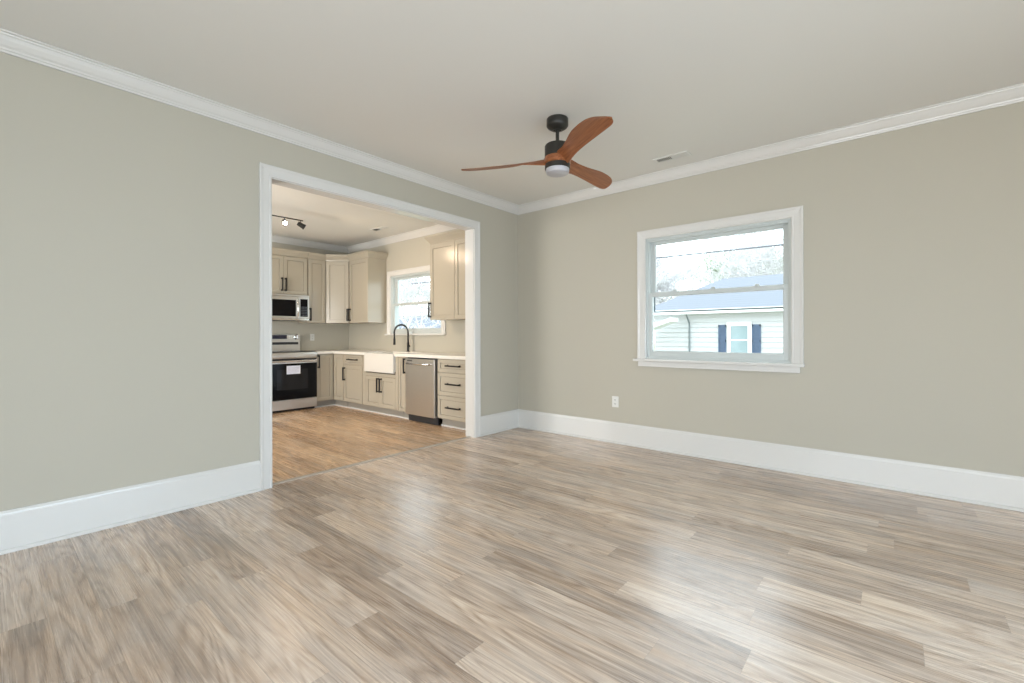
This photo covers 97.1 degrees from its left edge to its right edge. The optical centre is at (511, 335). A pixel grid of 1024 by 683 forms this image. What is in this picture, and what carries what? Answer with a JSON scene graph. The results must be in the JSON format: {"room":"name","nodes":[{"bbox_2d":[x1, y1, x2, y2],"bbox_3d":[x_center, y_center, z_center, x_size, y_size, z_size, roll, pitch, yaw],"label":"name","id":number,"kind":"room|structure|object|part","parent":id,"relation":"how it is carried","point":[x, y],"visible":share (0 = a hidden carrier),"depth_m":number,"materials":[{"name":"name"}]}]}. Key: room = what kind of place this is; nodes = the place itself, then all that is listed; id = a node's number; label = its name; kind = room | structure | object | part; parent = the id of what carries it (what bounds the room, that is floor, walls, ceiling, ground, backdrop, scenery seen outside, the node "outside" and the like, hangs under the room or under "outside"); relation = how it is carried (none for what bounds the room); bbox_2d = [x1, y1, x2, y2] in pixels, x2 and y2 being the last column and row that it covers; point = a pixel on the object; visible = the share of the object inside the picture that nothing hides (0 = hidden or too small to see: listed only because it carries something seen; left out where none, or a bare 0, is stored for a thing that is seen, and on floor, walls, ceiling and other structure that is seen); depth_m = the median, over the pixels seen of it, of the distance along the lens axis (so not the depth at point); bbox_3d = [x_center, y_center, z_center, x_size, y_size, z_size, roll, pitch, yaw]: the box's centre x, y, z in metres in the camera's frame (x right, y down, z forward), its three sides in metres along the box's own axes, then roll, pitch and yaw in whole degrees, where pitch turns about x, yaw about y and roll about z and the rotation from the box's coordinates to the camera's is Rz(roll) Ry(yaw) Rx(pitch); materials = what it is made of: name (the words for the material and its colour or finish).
{"room":"empty living room","nodes":[
{"label":"empty living room","id":0,"kind":"room"},
{"bbox_2d":[0,52,517,510],"bbox_3d":[-1.540,-0.171,3.852,0.125,2.840,4.850,0,0,40],"label":"wall","id":1,"kind":"structure","parent":0,"point":[129,222],"depth_m":2.80,"materials":[{"name":"beige paint"}]},
{"bbox_2d":[272,225,456,252],"bbox_3d":[-3.020,-1.540,5.203,3.875,0.092,4.700,0,0,40],"label":"trim","id":2,"kind":"structure","parent":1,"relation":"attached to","point":[435,229],"depth_m":7.41,"materials":[{"name":"white paint"}]},
{"bbox_2d":[259,162,480,490],"bbox_3d":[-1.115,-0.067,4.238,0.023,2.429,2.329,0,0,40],"label":"trim","id":3,"kind":"structure","parent":1,"relation":"attached to","point":[267,172],"depth_m":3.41,"materials":[{"name":"white paint"}]},
{"bbox_2d":[465,240,465,398],"bbox_3d":[-1.228,-0.066,4.334,0.023,2.429,2.329,0,0,40],"label":"trim","id":4,"kind":"structure","parent":1,"relation":"attached to","point":[465,240],"depth_m":5.16,"materials":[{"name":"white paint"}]},
{"bbox_2d":[272,242,348,349],"bbox_3d":[-4.600,-0.214,6.447,0.150,2.740,4.850,0,0,40],"label":"wall","id":5,"kind":"structure","parent":0,"point":[326,336],"depth_m":7.78,"materials":[{"name":"beige paint"}]},
{"bbox_2d":[272,247,308,295],"bbox_3d":[-3.666,-0.990,7.128,0.393,0.704,0.755,0,0,40],"label":"upper cabinet","id":6,"kind":"object","parent":5,"relation":"attached to","point":[289,266],"visible":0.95,"depth_m":7.10,"materials":[{"name":"paint"}]},
{"bbox_3d":[-3.678,-0.938,6.894,0.019,0.585,0.370,0,0,40],"label":"door","id":7,"kind":"part","parent":6,"relation":"part of","materials":[{"name":"paint"}]},
{"bbox_2d":[272,293,308,320],"bbox_3d":[-3.639,-0.433,7.107,0.456,0.406,0.757,0,0,40],"label":"microwave","id":8,"kind":"object","parent":6,"relation":"attached to","point":[285,307],"visible":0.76,"depth_m":7.05,"materials":[{"name":"metal"}]},
{"bbox_3d":[-3.564,-0.435,6.942,0.029,0.338,0.597,0,0,40],"label":"door","id":9,"kind":"part","parent":8,"relation":"part of","materials":[{"name":"glass"}]},
{"bbox_3d":[-3.514,-0.250,7.002,0.027,0.027,0.751,0,0,40],"label":"rail","id":10,"kind":"part","parent":8,"relation":"part of","materials":[{"name":"metal"}]},
{"bbox_3d":[-3.320,-0.436,7.230,0.029,0.338,0.151,0,0,40],"label":"control panel","id":11,"kind":"part","parent":8,"relation":"part of","materials":[{"name":"metal"}]},
{"bbox_3d":[-3.541,-1.292,7.022,0.064,0.100,0.755,0,0,40],"label":"crown","id":12,"kind":"part","parent":6,"relation":"part of","materials":[{"name":"paint"}]},
{"bbox_3d":[-3.437,-0.939,7.178,0.019,0.585,0.370,0,0,40],"label":"door","id":13,"kind":"part","parent":6,"relation":"part of","materials":[{"name":"paint"}]},
{"bbox_2d":[298,252,325,322],"bbox_3d":[-3.319,-0.774,7.537,0.393,1.138,0.302,0,0,40],"label":"upper cabinet","id":14,"kind":"object","parent":5,"relation":"attached to","point":[316,292],"visible":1,"depth_m":7.44,"materials":[{"name":"paint"}]},
{"bbox_3d":[-3.265,-0.340,7.332,0.042,0.208,0.026,0,0,40],"label":"handle","id":15,"kind":"part","parent":14,"relation":"part of","materials":[{"name":"black metal"}]},
{"bbox_3d":[-3.195,-1.293,7.431,0.064,0.100,0.302,0,0,40],"label":"crown","id":16,"kind":"part","parent":14,"relation":"part of","materials":[{"name":"paint"}]},
{"bbox_3d":[-3.211,-0.719,7.444,0.019,1.027,0.288,0,0,40],"label":"door","id":17,"kind":"part","parent":14,"relation":"part of","materials":[{"name":"paint"}]},
{"bbox_2d":[324,254,362,323],"bbox_3d":[-2.938,-0.775,7.786,0.651,1.138,0.651,0,0,40],"label":"upper cabinet","id":18,"kind":"object","parent":5,"relation":"attached to","point":[337,266],"visible":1,"depth_m":7.57,"materials":[{"name":"paint"}]},
{"bbox_3d":[-2.921,-0.719,7.576,0.365,1.027,0.019,0,0,-5],"label":"door","id":19,"kind":"part","parent":18,"relation":"part of","materials":[{"name":"paint"}]},
{"bbox_3d":[-2.920,-1.294,7.554,0.390,0.100,0.064,0,0,-5],"label":"crown","id":20,"kind":"part","parent":18,"relation":"part of","materials":[{"name":"paint"}]},
{"bbox_2d":[0,405,1023,682],"bbox_3d":[-1.248,1.198,2.395,10.500,0.100,7.000,0,0,40],"label":"floor","id":21,"kind":"structure","parent":0,"point":[516,555],"depth_m":2.14,"materials":[{"name":"wood"}]},
{"bbox_2d":[272,334,316,412],"bbox_3d":[-3.531,0.570,7.017,0.702,1.168,0.757,0,0,40],"label":"electric range","id":22,"kind":"object","parent":21,"relation":"on","point":[290,392],"visible":0.61,"depth_m":6.90,"materials":[{"name":"metal"}]},
{"bbox_2d":[272,350,308,352],"bbox_3d":[-3.543,0.250,7.027,0.550,0.008,0.749,0,0,40],"label":"cooktop","id":23,"kind":"object","parent":22,"relation":"in","point":[273,351],"depth_m":6.93,"materials":[{"name":"silver glass"}]},
{"bbox_2d":[287,365,299,373],"bbox_3d":[-3.300,0.522,6.837,0.001,0.126,0.204,0,0,40],"label":"paper label","id":24,"kind":"object","parent":22,"relation":"attached to","point":[290,369],"visible":1,"depth_m":6.83,"materials":[{"name":"white paper"}]},
{"bbox_3d":[-3.325,0.304,6.842,0.039,0.099,0.757,0,0,40],"label":"rail","id":25,"kind":"part","parent":22,"relation":"part of","materials":[{"name":"metal"}]},
{"bbox_3d":[-3.325,1.043,6.843,0.034,0.140,0.751,0,0,40],"label":"drawer","id":26,"kind":"part","parent":22,"relation":"part of","materials":[{"name":"metal"}]},
{"bbox_3d":[-3.326,0.674,6.843,0.034,0.586,0.751,0,0,40],"label":"door","id":27,"kind":"part","parent":22,"relation":"part of","materials":[{"name":"glass"}]},
{"bbox_3d":[-3.289,0.391,6.812,0.067,0.029,0.697,0,0,40],"label":"handle","id":28,"kind":"part","parent":22,"relation":"part of","materials":[{"name":"metal"}]},
{"bbox_3d":[-3.311,0.695,6.831,0.004,0.540,0.751,0,0,40],"label":"glass panel","id":29,"kind":"part","parent":22,"relation":"part of","materials":[{"name":"black glass"}]},
{"bbox_2d":[315,354,347,407],"bbox_3d":[-2.913,0.726,7.596,0.930,0.853,0.913,0,0,40],"label":"base cabinet","id":30,"kind":"object","parent":21,"relation":"on","point":[330,384],"visible":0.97,"depth_m":7.27,"materials":[{"name":"paint"}]},
{"bbox_3d":[-3.006,0.673,7.260,0.019,0.734,0.276,0,0,40],"label":"door","id":31,"kind":"part","parent":30,"relation":"part of","materials":[{"name":"paint"}]},
{"bbox_3d":[-2.884,1.143,7.207,0.384,0.019,0.352,0,0,40],"label":"shoe moulding","id":32,"kind":"part","parent":30,"relation":"part of","materials":[{"name":"white paint"}]},
{"bbox_3d":[-2.776,0.673,7.261,0.288,0.734,0.019,0,0,40],"label":"door","id":33,"kind":"part","parent":30,"relation":"part of","materials":[{"name":"paint"}]},
{"bbox_2d":[309,349,464,359],"bbox_3d":[-1.800,0.274,6.653,3.849,0.040,0.912,0,0,40],"label":"countertop","id":34,"kind":"structure","parent":30,"relation":"on","point":[459,356],"depth_m":6.26,"materials":[{"name":"white stone"}]},
{"bbox_2d":[364,352,407,373],"bbox_3d":[-1.752,0.397,6.670,0.724,0.270,0.512,0,0,40],"label":"sink","id":35,"kind":"object","parent":34,"relation":"in","point":[382,362],"visible":0.71,"depth_m":6.47,"materials":[{"name":"ceramic"}]},
{"bbox_2d":[393,324,409,351],"bbox_3d":[-1.693,0.038,6.983,0.314,0.431,0.087,0,0,28],"label":"faucet","id":36,"kind":"object","parent":34,"relation":"on","point":[395,328],"visible":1,"depth_m":6.96,"materials":[{"name":"black metal"}]},
{"bbox_2d":[342,354,366,410],"bbox_3d":[-2.272,0.724,7.208,0.545,0.853,0.670,0,0,40],"label":"base cabinet","id":37,"kind":"object","parent":21,"relation":"on","point":[352,369],"visible":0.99,"depth_m":6.99,"materials":[{"name":"paint"}]},
{"bbox_3d":[-2.456,0.378,6.992,0.526,0.146,0.019,0,0,40],"label":"drawer","id":38,"kind":"part","parent":37,"relation":"part of","materials":[{"name":"paint"}]},
{"bbox_3d":[-2.455,0.752,6.992,0.526,0.574,0.019,0,0,40],"label":"door","id":39,"kind":"part","parent":37,"relation":"part of","materials":[{"name":"paint"}]},
{"bbox_2d":[273,436,470,484],"bbox_3d":[-1.169,1.145,4.286,0.052,0.007,2.157,0,0,40],"label":"trim","id":40,"kind":"structure","parent":21,"relation":"on","point":[420,448],"depth_m":4.06,"materials":[{"name":"wood"}]},
{"bbox_2d":[362,355,402,417],"bbox_3d":[-1.720,0.723,6.741,0.900,0.853,0.670,0,0,40],"label":"base cabinet","id":41,"kind":"object","parent":21,"relation":"on","point":[380,390],"visible":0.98,"depth_m":6.49,"materials":[{"name":"paint"}]},
{"bbox_3d":[-2.034,0.819,6.635,0.368,0.439,0.019,0,0,40],"label":"door","id":42,"kind":"part","parent":41,"relation":"part of","materials":[{"name":"paint"}]},
{"bbox_3d":[-1.860,1.140,6.574,0.900,0.019,0.014,0,0,40],"label":"shoe moulding","id":43,"kind":"part","parent":41,"relation":"part of","materials":[{"name":"white paint"}]},
{"bbox_3d":[-1.751,0.818,6.395,0.366,0.439,0.019,0,0,40],"label":"door","id":44,"kind":"part","parent":41,"relation":"part of","materials":[{"name":"paint"}]},
{"bbox_2d":[398,357,408,418],"bbox_3d":[-1.305,0.722,6.388,0.188,0.853,0.670,0,0,40],"label":"base cabinet","id":45,"kind":"object","parent":21,"relation":"on","point":[401,360],"visible":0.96,"depth_m":6.19,"materials":[{"name":"paint"}]},
{"bbox_3d":[-1.488,0.670,6.172,0.180,0.734,0.019,0,0,40],"label":"door","id":46,"kind":"part","parent":45,"relation":"part of","materials":[{"name":"paint"}]},
{"bbox_2d":[405,357,438,424],"bbox_3d":[-1.015,0.721,6.100,0.622,0.846,0.679,0,0,40],"label":"dishwasher","id":47,"kind":"object","parent":21,"relation":"on","point":[421,374],"visible":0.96,"depth_m":5.86,"materials":[{"name":"metal"}]},
{"bbox_3d":[-1.225,0.372,5.870,0.527,0.034,0.058,0,0,40],"label":"handle","id":48,"kind":"part","parent":47,"relation":"part of","materials":[{"name":"metal"}]},
{"bbox_2d":[438,359,465,429],"bbox_3d":[-0.495,0.720,5.702,0.672,0.853,0.670,0,0,40],"label":"base cabinet","id":49,"kind":"object","parent":21,"relation":"on","point":[451,372],"visible":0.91,"depth_m":5.54,"materials":[{"name":"paint"}]},
{"bbox_3d":[-0.704,0.606,5.507,0.594,0.277,0.019,0,0,40],"label":"drawer","id":50,"kind":"part","parent":49,"relation":"part of","materials":[{"name":"paint"}]},
{"bbox_3d":[-0.705,0.379,5.507,0.594,0.156,0.019,0,0,40],"label":"drawer","id":51,"kind":"part","parent":49,"relation":"part of","materials":[{"name":"paint"}]},
{"bbox_3d":[-0.703,0.894,5.507,0.594,0.281,0.019,0,0,40],"label":"drawer","id":52,"kind":"part","parent":49,"relation":"part of","materials":[{"name":"paint"}]},
{"bbox_3d":[-0.635,1.137,5.536,0.672,0.019,0.014,0,0,40],"label":"shoe moulding","id":53,"kind":"part","parent":49,"relation":"part of","materials":[{"name":"white paint"}]},
{"bbox_2d":[0,0,1023,246],"bbox_3d":[-1.254,-1.652,2.395,10.500,0.120,7.000,0,0,40],"label":"ceiling","id":54,"kind":"structure","parent":0,"point":[440,89],"depth_m":2.69,"materials":[{"name":"paint"}]},
{"bbox_2d":[272,215,305,228],"bbox_3d":[-3.116,-1.469,5.309,0.134,0.236,1.399,0,0,40],"label":"track light","id":55,"kind":"object","parent":54,"relation":"attached to","point":[284,221],"visible":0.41,"depth_m":5.67,"materials":[{"name":"black metal"}]},
{"bbox_2d":[370,226,387,230],"bbox_3d":[-1.982,-1.585,6.748,0.310,0.009,0.115,0,0,40],"label":"ceiling vent","id":56,"kind":"object","parent":54,"relation":"in","point":[381,227],"visible":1,"depth_m":6.71,"materials":[{"name":"white metal"}]},
{"bbox_2d":[461,114,612,188],"bbox_3d":[0.436,-1.389,3.467,1.287,0.413,1.150,0,0,40],"label":"ceiling fan","id":57,"kind":"object","parent":54,"relation":"hanging from","point":[557,161],"visible":1,"depth_m":3.27,"materials":[{"name":"brown wood"}]},
{"bbox_3d":[-0.040,-1.282,3.450,0.690,0.078,0.152,0,0,11],"label":"blade","id":58,"kind":"part","parent":57,"relation":"part of","materials":[{"name":"brown wood"}]},
{"bbox_3d":[0.430,-1.283,2.962,0.152,0.078,0.690,0,0,-19],"label":"blade","id":59,"kind":"part","parent":57,"relation":"part of","materials":[{"name":"brown wood"}]},
{"bbox_3d":[0.617,-1.284,3.614,0.152,0.078,0.690,0,0,41],"label":"blade","id":60,"kind":"part","parent":57,"relation":"part of","materials":[{"name":"brown wood"}]},
{"bbox_2d":[653,151,691,163],"bbox_3d":[1.433,-1.594,4.056,0.310,0.009,0.115,0,0,40],"label":"ceiling vent","id":61,"kind":"object","parent":54,"relation":"in","point":[684,153],"visible":1,"depth_m":4.05,"materials":[{"name":"white metal"}]},
{"bbox_2d":[349,102,1023,476],"bbox_3d":[0.964,-0.227,5.007,10.500,2.740,0.150,0,0,40],"label":"wall","id":62,"kind":"structure","parent":0,"point":[914,236],"depth_m":3.52,"materials":[{"name":"beige paint"}]},
{"bbox_2d":[347,250,387,322],"bbox_3d":[-2.399,-0.776,7.498,0.632,1.138,0.393,0,0,40],"label":"upper cabinet","id":63,"kind":"object","parent":62,"relation":"attached to","point":[367,267],"visible":1,"depth_m":7.37,"materials":[{"name":"paint"}]},
{"bbox_3d":[-2.504,-0.720,7.402,0.538,1.027,0.019,0,0,40],"label":"door","id":64,"kind":"part","parent":63,"relation":"part of","materials":[{"name":"paint"}]},
{"bbox_3d":[-2.401,-1.295,7.497,0.632,0.100,0.390,0,0,40],"label":"crown","id":65,"kind":"part","parent":63,"relation":"part of","materials":[{"name":"paint"}]},
{"bbox_2d":[384,265,445,334],"bbox_3d":[-1.477,-0.524,7.042,1.469,1.047,0.202,0,0,40],"label":"window","id":66,"kind":"structure","parent":62,"relation":"in","point":[393,277],"depth_m":7.28,"materials":[{"name":"white paint"}]},
{"bbox_3d":[-1.445,-0.716,7.056,1.201,0.464,0.026,0,0,40],"label":"sash","id":67,"kind":"part","parent":66,"relation":"part of","materials":[{"name":"glass"}]},
{"bbox_3d":[-1.477,-0.278,7.024,1.215,0.480,0.026,0,0,40],"label":"sash","id":68,"kind":"part","parent":66,"relation":"part of","materials":[{"name":"clear glass"}]},
{"bbox_2d":[424,229,464,320],"bbox_3d":[-0.616,-0.780,5.987,1.214,1.138,0.393,0,0,40],"label":"upper cabinet","id":69,"kind":"object","parent":62,"relation":"attached to","point":[447,250],"visible":0.56,"depth_m":6.00,"materials":[{"name":"paint"}]},
{"bbox_3d":[-1.130,-0.345,6.198,0.026,0.208,0.042,0,0,40],"label":"handle","id":70,"kind":"part","parent":69,"relation":"part of","materials":[{"name":"black metal"}]},
{"bbox_3d":[-0.934,-0.724,6.071,0.492,1.027,0.019,0,0,40],"label":"door","id":71,"kind":"part","parent":69,"relation":"part of","materials":[{"name":"paint"}]},
{"bbox_3d":[-0.619,-1.299,5.986,1.212,0.100,0.390,0,0,40],"label":"crown","id":72,"kind":"part","parent":69,"relation":"part of","materials":[{"name":"paint"}]},
{"bbox_3d":[-0.555,-0.725,5.749,0.492,1.027,0.019,0,0,40],"label":"door","id":73,"kind":"part","parent":69,"relation":"part of","materials":[{"name":"paint"}]},
{"bbox_2d":[0,409,1023,554],"bbox_3d":[0.278,1.033,1.101,6.200,0.222,6.700,0,0,40],"label":"baseboard","id":74,"kind":"structure","parent":62,"relation":"attached to","point":[26,527],"depth_m":3.20,"materials":[{"name":"white paint"}]},
{"bbox_2d":[0,28,1023,214],"bbox_3d":[0.271,-1.548,1.101,6.200,0.092,6.700,0,0,40],"label":"trim","id":75,"kind":"structure","parent":62,"relation":"attached to","point":[11,43],"depth_m":3.36,"materials":[{"name":"white paint"}]},
{"bbox_2d":[612,396,618,406],"bbox_3d":[1.094,0.705,4.794,0.074,0.116,0.009,0,0,40],"label":"outlet","id":76,"kind":"object","parent":62,"relation":"attached to","point":[615,399],"visible":1,"depth_m":4.79,"materials":[{"name":"white plastic"}]},
{"bbox_2d":[633,205,804,372],"bbox_3d":[1.858,-0.372,4.215,1.482,1.371,0.202,0,0,40],"label":"window","id":77,"kind":"structure","parent":62,"relation":"in","point":[791,220],"depth_m":4.05,"materials":[{"name":"white paint"}]},
{"bbox_3d":[1.916,-0.367,4.264,1.238,1.185,0.012,0,0,40],"label":"storm frame","id":78,"kind":"part","parent":77,"relation":"part of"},
{"bbox_3d":[1.858,-0.101,4.197,1.228,0.650,0.026,0,0,40],"label":"sash","id":79,"kind":"part","parent":77,"relation":"part of","materials":[{"name":"clear glass"}]},
{"bbox_3d":[1.890,-0.675,4.229,1.214,0.564,0.026,0,0,40],"label":"sash","id":80,"kind":"part","parent":77,"relation":"part of","materials":[{"name":"glass"}]},
{"label":"outside","id":81,"kind":"structure","parent":0,"visible":0},
{"bbox_3d":[19.809,1.898,48.260,115.000,0.300,89.500,0,0,40],"label":"ground","id":82,"kind":"structure","parent":81,"visible":0},
{"bbox_2d":[399,276,429,328],"bbox_3d":[-6.694,-1.877,26.056,5.842,7.398,7.535,0,0,-24],"label":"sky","id":83,"kind":"structure","parent":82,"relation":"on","point":[409,294],"depth_m":26.14,"materials":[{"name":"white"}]},
{"bbox_2d":[399,279,440,327],"bbox_3d":[-6.396,-1.854,36.077,5.638,7.367,7.263,0,0,-11],"label":"bare tree","id":84,"kind":"object","parent":82,"relation":"on","point":[426,291],"visible":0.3,"depth_m":34.80,"materials":[{"name":"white plant"}]},
{"bbox_2d":[399,315,440,328],"bbox_3d":[-11.498,-0.427,60.049,10.800,4.500,6.800,0,0,28],"label":"house","id":85,"kind":"structure","parent":82,"relation":"on","point":[431,323],"depth_m":57.59,"materials":[{"name":"white"}]},
{"bbox_2d":[654,244,712,322],"bbox_3d":[9.895,-2.425,30.895,6.985,8.421,8.928,0,0,40],"label":"bare tree","id":86,"kind":"object","parent":82,"relation":"on","point":[681,274],"visible":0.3,"depth_m":29.87,"materials":[{"name":"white plant"}]},
{"bbox_2d":[654,274,782,353],"bbox_3d":[12.399,-0.450,17.567,12.500,4.430,8.700,0,0,40],"label":"house","id":87,"kind":"structure","parent":82,"relation":"on","point":[753,330],"depth_m":17.50,"materials":[{"name":"white"}]},
{"bbox_2d":[718,325,725,351],"bbox_3d":[8.006,0.206,17.225,0.280,1.200,0.045,0,0,40],"label":"shutter","id":88,"kind":"object","parent":87,"relation":"hanging from","point":[721,328],"depth_m":17.22,"materials":[{"name":"blue paint"}]},
{"bbox_3d":[8.451,0.195,16.845,0.910,1.380,0.052,0,0,40],"label":"window trim","id":89,"kind":"part","parent":87,"relation":"part of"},
{"bbox_2d":[752,324,760,352],"bbox_3d":[8.899,0.204,16.468,0.280,1.200,0.045,0,0,40],"label":"shutter","id":90,"kind":"object","parent":87,"relation":"hanging from","point":[756,328],"depth_m":16.47,"materials":[{"name":"blue paint"}]},
{"bbox_2d":[680,229,782,286],"bbox_3d":[22.897,-5.129,41.183,17.983,13.809,14.534,0,0,-45],"label":"bare tree","id":91,"kind":"object","parent":82,"relation":"on","point":[754,257],"visible":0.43,"depth_m":38.79,"materials":[{"name":"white plant"}]},
{"bbox_2d":[690,246,782,285],"bbox_3d":[30.248,-4.950,58.943,14.515,13.354,11.516,0,0,40],"label":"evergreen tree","id":92,"kind":"object","parent":82,"relation":"on","point":[706,260],"visible":0.09,"depth_m":58.83,"materials":[{"name":"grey plant"}]},
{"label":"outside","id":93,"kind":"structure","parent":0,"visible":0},
{"bbox_2d":[411,244,782,283],"bbox_3d":[5.891,-2.339,12.526,28.000,0.324,0.044,0,0,40],"label":"power line","id":94,"kind":"object","parent":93,"point":[776,244],"visible":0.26,"depth_m":12.65,"materials":[{"name":"black rubber"}]}
]}

